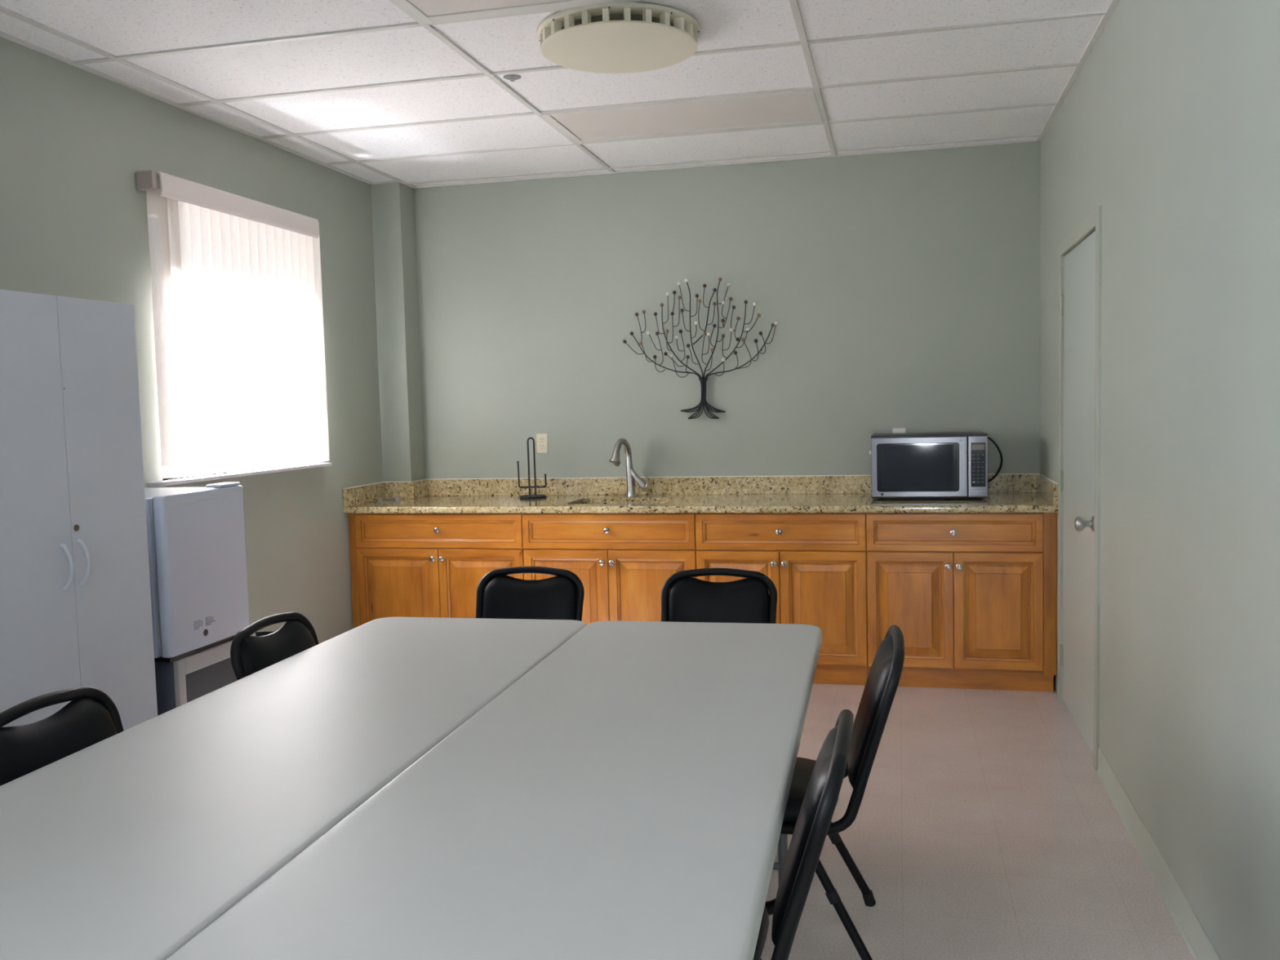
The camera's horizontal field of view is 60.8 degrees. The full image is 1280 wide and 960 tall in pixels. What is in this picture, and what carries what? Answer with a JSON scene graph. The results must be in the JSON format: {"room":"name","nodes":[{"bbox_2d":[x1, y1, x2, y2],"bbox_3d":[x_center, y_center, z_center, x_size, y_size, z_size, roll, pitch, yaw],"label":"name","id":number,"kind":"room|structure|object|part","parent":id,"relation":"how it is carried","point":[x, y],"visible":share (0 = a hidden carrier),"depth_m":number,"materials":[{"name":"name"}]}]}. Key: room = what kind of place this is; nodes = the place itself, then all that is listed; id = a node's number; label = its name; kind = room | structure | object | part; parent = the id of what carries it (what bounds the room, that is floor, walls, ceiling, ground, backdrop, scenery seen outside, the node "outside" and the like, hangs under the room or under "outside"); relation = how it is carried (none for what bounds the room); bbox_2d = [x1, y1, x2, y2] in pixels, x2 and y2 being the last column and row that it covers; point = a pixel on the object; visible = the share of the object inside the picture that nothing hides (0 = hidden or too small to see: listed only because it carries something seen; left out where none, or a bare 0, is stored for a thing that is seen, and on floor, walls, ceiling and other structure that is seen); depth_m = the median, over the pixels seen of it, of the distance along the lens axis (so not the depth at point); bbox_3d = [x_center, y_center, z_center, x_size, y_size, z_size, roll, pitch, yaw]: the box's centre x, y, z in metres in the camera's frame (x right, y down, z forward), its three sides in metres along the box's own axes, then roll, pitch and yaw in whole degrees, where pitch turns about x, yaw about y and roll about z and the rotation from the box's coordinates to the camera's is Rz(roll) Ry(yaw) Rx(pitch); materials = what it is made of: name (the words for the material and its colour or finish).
{"room":"common room","nodes":[
{"label":"common room","id":0,"kind":"room"},
{"bbox_2d":[0,36,382,644],"bbox_3d":[-2.681,-0.031,2.040,0.200,2.802,9.931,0,4,13],"label":"wall","id":1,"kind":"structure","parent":0,"point":[74,141],"depth_m":4.71,"materials":[{"name":"green paint"}]},
{"bbox_2d":[135,170,329,478],"bbox_3d":[-1.816,-0.675,5.060,0.095,1.247,1.326,0,4,13],"label":"vertical blind","id":2,"kind":"object","parent":1,"relation":"attached to","point":[236,280],"visible":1,"depth_m":4.92,"materials":[{"name":"fabric"}]},
{"bbox_3d":[-1.833,-1.248,5.006,0.040,0.040,1.260,0,4,13],"label":"head rail","id":3,"kind":"part","parent":2,"relation":"part of","materials":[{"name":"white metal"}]},
{"bbox_2d":[146,462,332,486],"bbox_3d":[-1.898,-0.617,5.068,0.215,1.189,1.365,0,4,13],"label":"window sill","id":4,"kind":"structure","parent":1,"relation":"in","point":[214,476],"depth_m":4.93,"materials":[{"name":"white metal"}]},
{"bbox_2d":[342,482,386,506],"bbox_3d":[-1.568,0.081,6.236,0.022,0.098,0.488,0,4,13],"label":"backsplash","id":5,"kind":"structure","parent":1,"relation":"attached to","point":[352,496],"depth_m":6.19,"materials":[{"name":"beige stone"}]},
{"bbox_2d":[370,182,425,481],"bbox_3d":[-1.423,-0.361,6.525,0.180,2.758,0.200,0,4,13],"label":"wall column","id":6,"kind":"structure","parent":0,"point":[393,204],"depth_m":6.41,"materials":[{"name":"green paint"}]},
{"bbox_2d":[385,482,415,498],"bbox_3d":[-1.415,0.062,6.438,0.179,0.098,0.022,0,4,13],"label":"backsplash","id":7,"kind":"structure","parent":6,"relation":"attached to","point":[402,490],"depth_m":6.43,"materials":[{"name":"beige stone"}]},
{"bbox_2d":[412,480,427,498],"bbox_3d":[-1.316,0.054,6.518,0.022,0.098,0.177,0,4,13],"label":"backsplash","id":8,"kind":"structure","parent":6,"relation":"attached to","point":[420,486],"depth_m":6.51,"materials":[{"name":"beige stone"}]},
{"bbox_2d":[0,0,1119,188],"bbox_3d":[-0.892,-1.428,1.158,4.312,0.121,10.810,0,4,13],"label":"ceiling","id":9,"kind":"structure","parent":0,"point":[369,91],"depth_m":4.36,"materials":[{"name":"tile"}]},
{"bbox_2d":[502,73,521,81],"bbox_3d":[-0.511,-1.605,4.361,0.072,0.018,0.072,0,4,13],"label":"sprinkler","id":10,"kind":"object","parent":9,"relation":"attached to","point":[513,77],"visible":1,"depth_m":4.35,"materials":[{"name":"silver metal"}]},
{"bbox_2d":[396,0,635,23],"bbox_3d":[-0.204,-1.539,3.287,1.214,0.009,0.586,0,4,13],"label":"recessed light","id":11,"kind":"object","parent":9,"relation":"in","point":[429,11],"visible":1,"depth_m":3.57,"materials":[{"name":"white plastic"}]},
{"bbox_2d":[537,2,700,73],"bbox_3d":[-0.075,-1.549,3.850,0.574,0.064,0.574,0,4,13],"label":"ceiling vent","id":12,"kind":"object","parent":9,"relation":"in","point":[615,37],"visible":1,"depth_m":3.74,"materials":[{"name":"beige plastic"}]},
{"bbox_3d":[-0.335,-1.540,3.819,0.030,0.046,0.020,-2,4,-7],"label":"rim post","id":13,"kind":"part","parent":12,"relation":"part of","materials":[{"name":"beige plastic"}]},
{"bbox_3d":[-0.318,-1.536,3.753,0.030,0.046,0.020,-3,4,-22],"label":"rim post","id":14,"kind":"part","parent":12,"relation":"part of","materials":[{"name":"beige plastic"}]},
{"bbox_3d":[-0.284,-1.532,3.693,0.030,0.046,0.020,-5,5,-37],"label":"rim post","id":15,"kind":"part","parent":12,"relation":"part of","materials":[{"name":"beige plastic"}]},
{"bbox_3d":[-0.236,-1.530,3.645,0.020,0.046,0.030,2,5,38],"label":"rim post","id":16,"kind":"part","parent":12,"relation":"part of","materials":[{"name":"beige plastic"}]},
{"bbox_3d":[-0.177,-1.529,3.610,0.020,0.046,0.030,0,4,23],"label":"rim post","id":17,"kind":"part","parent":12,"relation":"part of","materials":[{"name":"beige plastic"}]},
{"bbox_3d":[-0.111,-1.529,3.592,0.020,0.046,0.030,-1,4,8],"label":"rim post","id":18,"kind":"part","parent":12,"relation":"part of","materials":[{"name":"beige plastic"}]},
{"bbox_3d":[-0.043,-1.531,3.591,0.020,0.046,0.030,-2,4,-7],"label":"rim post","id":19,"kind":"part","parent":12,"relation":"part of","materials":[{"name":"beige plastic"}]},
{"bbox_3d":[0.023,-1.534,3.608,0.020,0.046,0.030,-3,4,-22],"label":"rim post","id":20,"kind":"part","parent":12,"relation":"part of","materials":[{"name":"beige plastic"}]},
{"bbox_3d":[0.083,-1.538,3.641,0.020,0.046,0.030,-5,5,-37],"label":"rim post","id":21,"kind":"part","parent":12,"relation":"part of","materials":[{"name":"beige plastic"}]},
{"bbox_3d":[0.132,-1.542,3.689,0.030,0.046,0.020,2,5,38],"label":"rim post","id":22,"kind":"part","parent":12,"relation":"part of","materials":[{"name":"beige plastic"}]},
{"bbox_3d":[0.166,-1.548,3.748,0.030,0.046,0.020,0,4,23],"label":"rim post","id":23,"kind":"part","parent":12,"relation":"part of","materials":[{"name":"beige plastic"}]},
{"bbox_3d":[0.185,-1.553,3.813,0.030,0.046,0.020,-1,4,8],"label":"rim post","id":24,"kind":"part","parent":12,"relation":"part of","materials":[{"name":"beige plastic"}]},
{"bbox_2d":[542,89,822,143],"bbox_3d":[0.214,-1.676,5.054,1.214,0.009,0.587,0,4,13],"label":"recessed light","id":25,"kind":"object","parent":9,"relation":"in","point":[800,108],"visible":1,"depth_m":5.04,"materials":[{"name":"white plastic"}]},
{"bbox_2d":[413,141,1040,479],"bbox_3d":[0.310,-0.410,6.291,4.062,2.802,0.150,0,4,13],"label":"wall","id":26,"kind":"structure","parent":0,"point":[901,289],"depth_m":6.12,"materials":[{"name":"green paint"}]},
{"bbox_2d":[536,433,548,453],"bbox_3d":[-0.577,-0.216,6.433,0.070,0.114,0.009,0,4,13],"label":"wall outlet","id":27,"kind":"object","parent":26,"relation":"attached to","point":[541,438],"visible":1,"depth_m":6.43,"materials":[{"name":"beige plastic"}]},
{"bbox_2d":[538,437,544,443],"bbox_3d":[-0.579,-0.235,6.430,0.034,0.034,0.003,0,4,13],"label":"socket","id":28,"kind":"object","parent":27,"relation":"attached to","point":[541,440],"depth_m":6.43,"materials":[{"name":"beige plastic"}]},
{"bbox_2d":[539,444,545,449],"bbox_3d":[-0.578,-0.196,6.432,0.034,0.034,0.003,0,4,13],"label":"socket","id":29,"kind":"object","parent":27,"relation":"attached to","point":[542,446],"depth_m":6.43,"materials":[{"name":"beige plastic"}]},
{"bbox_2d":[622,277,777,419],"bbox_3d":[0.338,-0.740,6.157,0.887,0.793,0.047,0,4,13],"label":"tree sculpture","id":30,"kind":"object","parent":26,"relation":"attached to","point":[703,380],"visible":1,"depth_m":6.15,"materials":[{"name":"black metal"}]},
{"bbox_2d":[427,474,1035,495],"bbox_3d":[0.413,0.033,6.210,3.528,0.098,0.022,0,4,13],"label":"backsplash","id":31,"kind":"structure","parent":26,"relation":"attached to","point":[1002,483],"depth_m":6.23,"materials":[{"name":"beige stone"}]},
{"bbox_2d":[892,427,906,433],"bbox_3d":[1.417,-0.226,5.960,0.070,0.114,0.009,0,4,13],"label":"wall outlet","id":32,"kind":"object","parent":26,"relation":"attached to","point":[894,430],"visible":0.11,"depth_m":5.95,"materials":[{"name":"white plastic"}]},
{"bbox_2d":[760,683,1195,959],"bbox_3d":[-0.742,1.410,1.692,4.312,0.120,10.131,0,4,13],"label":"floor","id":33,"kind":"structure","parent":0,"point":[985,826],"depth_m":3.48,"materials":[{"name":"pink plastic"}]},
{"bbox_2d":[0,686,124,786],"bbox_3d":[-1.033,0.893,2.360,0.610,0.838,0.435,0,4,13],"label":"chair","id":34,"kind":"object","parent":33,"relation":"on","point":[91,717],"visible":0.23,"depth_m":2.40,"materials":[{"name":"black plastic"}]},
{"bbox_3d":[-1.070,0.716,2.355,0.543,0.481,0.430,0,4,13],"label":"frame","id":35,"kind":"part","parent":34,"relation":"part of","materials":[{"name":"black metal"}]},
{"bbox_2d":[0,288,157,730],"bbox_3d":[-1.949,0.356,3.350,0.578,1.807,0.672,0,4,13],"label":"storage cabinet","id":36,"kind":"object","parent":33,"relation":"on","point":[76,609],"visible":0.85,"depth_m":3.27,"materials":[{"name":"white laminate"}]},
{"bbox_3d":[-1.751,0.335,3.127,0.018,1.740,0.332,0,4,13],"label":"cabinet door","id":37,"kind":"part","parent":36,"relation":"part of","materials":[{"name":"white laminate"}]},
{"bbox_3d":[-1.700,0.260,3.238,0.040,0.146,0.015,0,4,13],"label":"handle","id":38,"kind":"part","parent":36,"relation":"part of","materials":[{"name":"grey plastic"}]},
{"bbox_3d":[-1.684,0.250,3.306,0.040,0.146,0.015,0,4,13],"label":"handle","id":39,"kind":"part","parent":36,"relation":"part of","materials":[{"name":"grey plastic"}]},
{"bbox_3d":[-1.673,0.310,3.453,0.018,1.740,0.336,0,4,13],"label":"cabinet door","id":40,"kind":"part","parent":36,"relation":"part of","materials":[{"name":"white laminate"}]},
{"bbox_2d":[154,632,255,715],"bbox_3d":[-1.777,0.907,4.062,0.510,0.598,0.470,0,4,13],"label":"stand","id":41,"kind":"object","parent":33,"relation":"on","point":[180,682],"visible":0.16,"depth_m":3.84,"materials":[{"name":"white laminate"},{"name":"dark grey laminate"}]},
{"bbox_3d":[-1.788,0.901,4.064,0.488,0.586,0.470,0,4,13],"label":"casing","id":42,"kind":"part","parent":41,"relation":"part of","materials":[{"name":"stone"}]},
{"bbox_2d":[144,482,249,662],"bbox_3d":[-1.800,0.318,3.991,0.517,0.584,0.478,0,4,13],"label":"fridge","id":43,"kind":"object","parent":41,"relation":"on","point":[196,535],"visible":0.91,"depth_m":3.87,"materials":[{"name":"white metal"}]},
{"bbox_3d":[-1.542,0.904,4.006,0.015,0.480,0.393,0,4,13],"label":"dark panel","id":44,"kind":"part","parent":41,"relation":"part of","materials":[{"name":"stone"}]},
{"bbox_2d":[255,631,274,635],"bbox_3d":[-1.532,0.903,4.401,0.224,0.544,0.224,0,4,13],"label":"waste bin","id":45,"kind":"object","parent":33,"relation":"on","point":[265,633],"visible":0.04,"depth_m":4.49,"materials":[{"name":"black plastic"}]},
{"bbox_2d":[230,611,319,679],"bbox_3d":[-0.823,0.826,3.232,0.610,0.838,0.435,0,4,13],"label":"chair","id":46,"kind":"object","parent":33,"relation":"on","point":[249,655],"visible":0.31,"depth_m":3.21,"materials":[{"name":"black leather"}]},
{"bbox_2d":[0,617,586,959],"bbox_3d":[-0.774,0.921,2.508,0.752,0.736,2.440,-1,4,12],"label":"folding table","id":47,"kind":"object","parent":33,"relation":"on","point":[130,844],"visible":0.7,"depth_m":2.10,"materials":[{"name":"grey plastic"}]},
{"bbox_2d":[347,513,524,628],"bbox_3d":[-1.068,0.602,6.153,1.020,0.873,0.490,0,4,13],"label":"base cabinet","id":48,"kind":"object","parent":33,"relation":"on","point":[402,565],"visible":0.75,"depth_m":5.95,"materials":[{"name":"brown wood"}]},
{"bbox_3d":[-1.327,0.662,6.008,0.483,0.574,0.019,0,4,13],"label":"cabinet door","id":49,"kind":"part","parent":48,"relation":"part of","materials":[{"name":"brown wood"}]},
{"bbox_3d":[-1.127,0.428,5.918,0.033,0.033,0.032,0,4,13],"label":"knob","id":50,"kind":"part","parent":48,"relation":"part of","materials":[{"name":"silver metal"}]},
{"bbox_3d":[-1.103,0.272,5.913,0.033,0.033,0.032,0,4,13],"label":"knob","id":51,"kind":"part","parent":48,"relation":"part of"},
{"bbox_3d":[-1.100,0.277,5.925,0.970,0.186,0.019,0,4,13],"label":"drawer","id":52,"kind":"part","parent":48,"relation":"part of","materials":[{"name":"brown wood"}]},
{"bbox_3d":[-1.076,0.428,5.906,0.033,0.033,0.032,0,4,13],"label":"knob","id":53,"kind":"part","parent":48,"relation":"part of","materials":[{"name":"silver metal"}]},
{"bbox_3d":[-0.853,0.658,5.896,0.483,0.574,0.019,0,4,13],"label":"cabinet door","id":54,"kind":"part","parent":48,"relation":"part of","materials":[{"name":"brown wood"}]},
{"bbox_2d":[166,620,822,959],"bbox_3d":[-0.038,0.914,2.349,0.752,0.736,2.440,-1,4,12],"label":"folding table","id":55,"kind":"object","parent":33,"relation":"on","point":[625,797],"visible":0.95,"depth_m":1.85,"materials":[{"name":"grey plastic"}]},
{"bbox_2d":[475,566,584,621],"bbox_3d":[-0.472,0.769,3.906,0.435,0.838,0.610,0,4,13],"label":"chair","id":56,"kind":"object","parent":33,"relation":"on","point":[500,595],"visible":0.39,"depth_m":4.11,"materials":[{"name":"black leather"}]},
{"bbox_2d":[521,513,697,625],"bbox_3d":[-0.093,0.587,6.021,0.934,0.873,0.684,0,4,13],"label":"base cabinet","id":57,"kind":"object","parent":33,"relation":"on","point":[623,562],"visible":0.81,"depth_m":5.70,"materials":[{"name":"brown wood"}]},
{"bbox_3d":[-0.388,0.654,5.786,0.464,0.574,0.019,0,4,13],"label":"cabinet door","id":58,"kind":"part","parent":57,"relation":"part of","materials":[{"name":"brown wood"}]},
{"bbox_3d":[-0.197,0.432,5.698,0.033,0.033,0.032,0,4,13],"label":"knob","id":59,"kind":"part","parent":57,"relation":"part of","materials":[{"name":"silver metal"}]},
{"bbox_3d":[-0.173,0.264,5.692,0.033,0.033,0.032,0,4,13],"label":"knob","id":60,"kind":"part","parent":57,"relation":"part of","materials":[{"name":"silver metal"}]},
{"bbox_3d":[-0.170,0.269,5.704,0.932,0.186,0.019,0,4,13],"label":"drawer","id":61,"kind":"part","parent":57,"relation":"part of","materials":[{"name":"brown wood"}]},
{"bbox_3d":[-0.147,0.432,5.686,0.033,0.033,0.032,0,4,13],"label":"knob","id":62,"kind":"part","parent":57,"relation":"part of","materials":[{"name":"silver metal"}]},
{"bbox_3d":[0.067,0.651,5.678,0.464,0.574,0.019,0,4,13],"label":"cabinet door","id":63,"kind":"part","parent":57,"relation":"part of","materials":[{"name":"brown wood"}]},
{"bbox_2d":[661,568,777,623],"bbox_3d":[0.234,0.762,3.747,0.435,0.838,0.610,0,4,13],"label":"chair","id":64,"kind":"object","parent":33,"relation":"on","point":[689,598],"visible":0.28,"depth_m":3.95,"materials":[{"name":"black plastic"}]},
{"bbox_2d":[695,512,867,684],"bbox_3d":[0.780,0.580,5.813,0.856,0.873,0.684,0,4,13],"label":"base cabinet","id":65,"kind":"object","parent":33,"relation":"on","point":[815,563],"visible":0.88,"depth_m":5.48,"materials":[{"name":"brown wood"}]},
{"bbox_3d":[0.504,0.647,5.574,0.425,0.574,0.019,0,4,13],"label":"cabinet door","id":66,"kind":"part","parent":65,"relation":"part of","materials":[{"name":"brown wood"}]},
{"bbox_3d":[0.675,0.422,5.490,0.033,0.033,0.032,0,4,13],"label":"knob","id":67,"kind":"part","parent":65,"relation":"part of","materials":[{"name":"silver metal"}]},
{"bbox_3d":[0.700,0.261,5.485,0.033,0.033,0.032,0,4,13],"label":"knob","id":68,"kind":"part","parent":65,"relation":"part of","materials":[{"name":"silver metal"}]},
{"bbox_3d":[0.702,0.262,5.497,0.854,0.186,0.019,0,4,13],"label":"drawer","id":69,"kind":"part","parent":65,"relation":"part of","materials":[{"name":"brown wood"}]},
{"bbox_3d":[0.726,0.422,5.478,0.033,0.033,0.032,0,4,13],"label":"knob","id":70,"kind":"part","parent":65,"relation":"part of","materials":[{"name":"silver metal"}]},
{"bbox_3d":[0.920,0.643,5.475,0.425,0.574,0.019,0,4,13],"label":"cabinet door","id":71,"kind":"part","parent":65,"relation":"part of","materials":[{"name":"brown wood"}]},
{"bbox_2d":[753,709,853,959],"bbox_3d":[0.112,0.879,2.149,0.610,0.838,0.435,0,4,13],"label":"chair","id":72,"kind":"object","parent":33,"relation":"on","point":[817,809],"visible":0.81,"depth_m":1.91,"materials":[{"name":"black plastic"}]},
{"bbox_2d":[780,625,904,959],"bbox_3d":[0.397,0.816,2.929,0.610,0.838,0.435,-1,4,11],"label":"chair","id":73,"kind":"object","parent":33,"relation":"on","point":[881,686],"visible":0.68,"depth_m":2.73,"materials":[{"name":"black plastic"}]},
{"bbox_3d":[0.486,1.051,2.738,0.225,0.386,0.026,0,4,18],"label":"leg","id":74,"kind":"part","parent":73,"relation":"part of","materials":[{"name":"black metal"}]},
{"bbox_3d":[0.425,0.638,2.910,0.543,0.481,0.430,-1,4,11],"label":"frame","id":75,"kind":"part","parent":73,"relation":"part of","materials":[{"name":"black metal"}]},
{"bbox_3d":[0.557,1.023,3.107,0.225,0.386,0.026,-1,4,4],"label":"leg","id":76,"kind":"part","parent":73,"relation":"part of","materials":[{"name":"black metal"}]},
{"bbox_2d":[866,512,1057,691],"bbox_3d":[1.631,0.573,5.611,0.890,0.873,0.684,0,4,13],"label":"base cabinet","id":77,"kind":"object","parent":33,"relation":"on","point":[971,597],"visible":0.93,"depth_m":5.31,"materials":[{"name":"brown wood"}]},
{"bbox_2d":[342,473,1057,513],"bbox_3d":[0.248,0.075,5.906,3.710,0.140,0.693,0,4,13],"label":"countertop","id":78,"kind":"structure","parent":77,"relation":"on","point":[1006,492],"depth_m":6.01,"materials":[{"name":"beige stone"}]},
{"bbox_2d":[377,496,399,502],"bbox_3d":[-1.451,0.109,6.311,0.135,0.024,0.038,-5,6,-44],"label":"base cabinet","id":79,"kind":"object","parent":78,"relation":"on","point":[394,498],"visible":1,"depth_m":6.31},
{"bbox_2d":[516,437,546,498],"bbox_3d":[-0.619,-0.072,6.263,0.157,0.350,0.156,2,5,40],"label":"paper towel holder","id":80,"kind":"object","parent":78,"relation":"on","point":[535,495],"visible":1,"depth_m":6.26,"materials":[{"name":"black metal"}]},
{"bbox_3d":[-0.622,-0.032,6.261,0.174,0.156,0.012,0,4,13],"label":"arm","id":81,"kind":"part","parent":80,"relation":"part of","materials":[{"name":"black metal"}]},
{"bbox_2d":[609,438,648,496],"bbox_3d":[-0.085,-0.069,6.150,0.252,0.334,0.122,-5,5,-40],"label":"kitchen faucet","id":82,"kind":"object","parent":78,"relation":"on","point":[632,476],"visible":1,"depth_m":6.20,"materials":[{"name":"silver metal"}]},
{"bbox_3d":[-0.098,-0.161,6.144,0.036,0.149,0.196,1,5,26],"label":"spout","id":83,"kind":"part","parent":82,"relation":"part of","materials":[{"name":"silver metal"}]},
{"bbox_2d":[626,462,635,496],"bbox_3d":[-0.052,-0.006,6.226,0.054,0.197,0.054,0,4,13],"label":"faucet","id":84,"kind":"object","parent":82,"relation":"attached to","point":[630,473],"depth_m":6.21,"materials":[{"name":"silver metal"}]},
{"bbox_3d":[-0.016,-0.010,6.211,0.104,0.130,0.042,0,4,13],"label":"handle arm","id":85,"kind":"part","parent":82,"relation":"part of","materials":[{"name":"silver metal"}]},
{"bbox_3d":[0.032,-0.001,6.191,0.032,0.106,0.026,0,4,13],"label":"lever","id":86,"kind":"part","parent":82,"relation":"part of","materials":[{"name":"silver metal"}]},
{"bbox_2d":[869,431,1002,498],"bbox_3d":[1.553,-0.078,5.700,0.686,0.333,0.382,0,4,13],"label":"microwave oven","id":87,"kind":"object","parent":78,"relation":"on","point":[952,464],"visible":1,"depth_m":5.53,"materials":[{"name":"silver plastic"}]},
{"bbox_3d":[1.419,-0.066,5.550,0.474,0.306,0.024,0,4,13],"label":"oven door","id":88,"kind":"part","parent":87,"relation":"part of","materials":[{"name":"glass"}]},
{"bbox_3d":[1.514,-0.084,5.737,0.568,0.319,0.328,0,4,13],"label":"casing","id":89,"kind":"part","parent":87,"relation":"part of","materials":[{"name":"black plastic"}]},
{"bbox_3d":[1.700,-0.069,5.485,0.096,0.306,0.022,0,4,13],"label":"control panel","id":90,"kind":"part","parent":87,"relation":"part of","materials":[{"name":"metal"}]},
{"bbox_3d":[1.861,-0.104,5.802,0.133,0.283,0.015,0,4,16],"label":"power cord","id":91,"kind":"part","parent":87,"relation":"part of","materials":[{"name":"black plastic"}]},
{"bbox_3d":[1.332,0.640,5.377,0.411,0.574,0.019,0,4,13],"label":"cabinet door","id":92,"kind":"part","parent":77,"relation":"part of","materials":[{"name":"brown wood"}]},
{"bbox_3d":[1.496,0.419,5.295,0.033,0.033,0.032,0,4,13],"label":"knob","id":93,"kind":"part","parent":77,"relation":"part of","materials":[{"name":"silver metal"}]},
{"bbox_3d":[1.521,0.255,5.290,0.033,0.033,0.032,0,4,13],"label":"knob","id":94,"kind":"part","parent":77,"relation":"part of","materials":[{"name":"silver metal"}]},
{"bbox_3d":[1.523,0.255,5.302,0.825,0.186,0.019,0,4,13],"label":"drawer","id":95,"kind":"part","parent":77,"relation":"part of","materials":[{"name":"brown wood"}]},
{"bbox_3d":[1.547,0.419,5.283,0.033,0.033,0.032,0,4,13],"label":"knob","id":96,"kind":"part","parent":77,"relation":"part of","materials":[{"name":"silver metal"}]},
{"bbox_3d":[1.735,0.637,5.281,0.411,0.574,0.019,0,4,13],"label":"cabinet door","id":97,"kind":"part","parent":77,"relation":"part of","materials":[{"name":"brown wood"}]},
{"bbox_2d":[1040,0,1279,959],"bbox_3d":[1.100,-0.062,1.142,0.150,2.802,9.931,0,4,13],"label":"wall","id":98,"kind":"structure","parent":0,"point":[1169,125],"depth_m":2.82,"materials":[{"name":"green paint"}]},
{"bbox_2d":[1035,474,1057,505],"bbox_3d":[2.039,0.044,5.470,0.022,0.098,0.666,0,4,13],"label":"backsplash","id":99,"kind":"structure","parent":98,"relation":"attached to","point":[1046,488],"depth_m":5.37,"materials":[{"name":"beige stone"}]},
{"bbox_2d":[1057,205,1102,771],"bbox_3d":[1.871,0.014,4.564,0.213,2.124,1.030,0,4,13],"label":"door","id":100,"kind":"structure","parent":98,"relation":"in","point":[1080,253],"depth_m":4.53,"materials":[{"name":"beige paint"}]},
{"bbox_3d":[1.719,0.169,4.218,0.075,0.060,0.060,0,4,13],"label":"knob","id":101,"kind":"part","parent":100,"relation":"part of","materials":[{"name":"silver metal"}]},
{"bbox_2d":[1096,746,1221,959],"bbox_3d":[0.850,1.353,0.385,0.011,0.100,7.735,0,4,13],"label":"baseboard","id":102,"kind":"structure","parent":98,"relation":"attached to","point":[1201,947],"depth_m":3.17,"materials":[{"name":"paint"}]}
]}

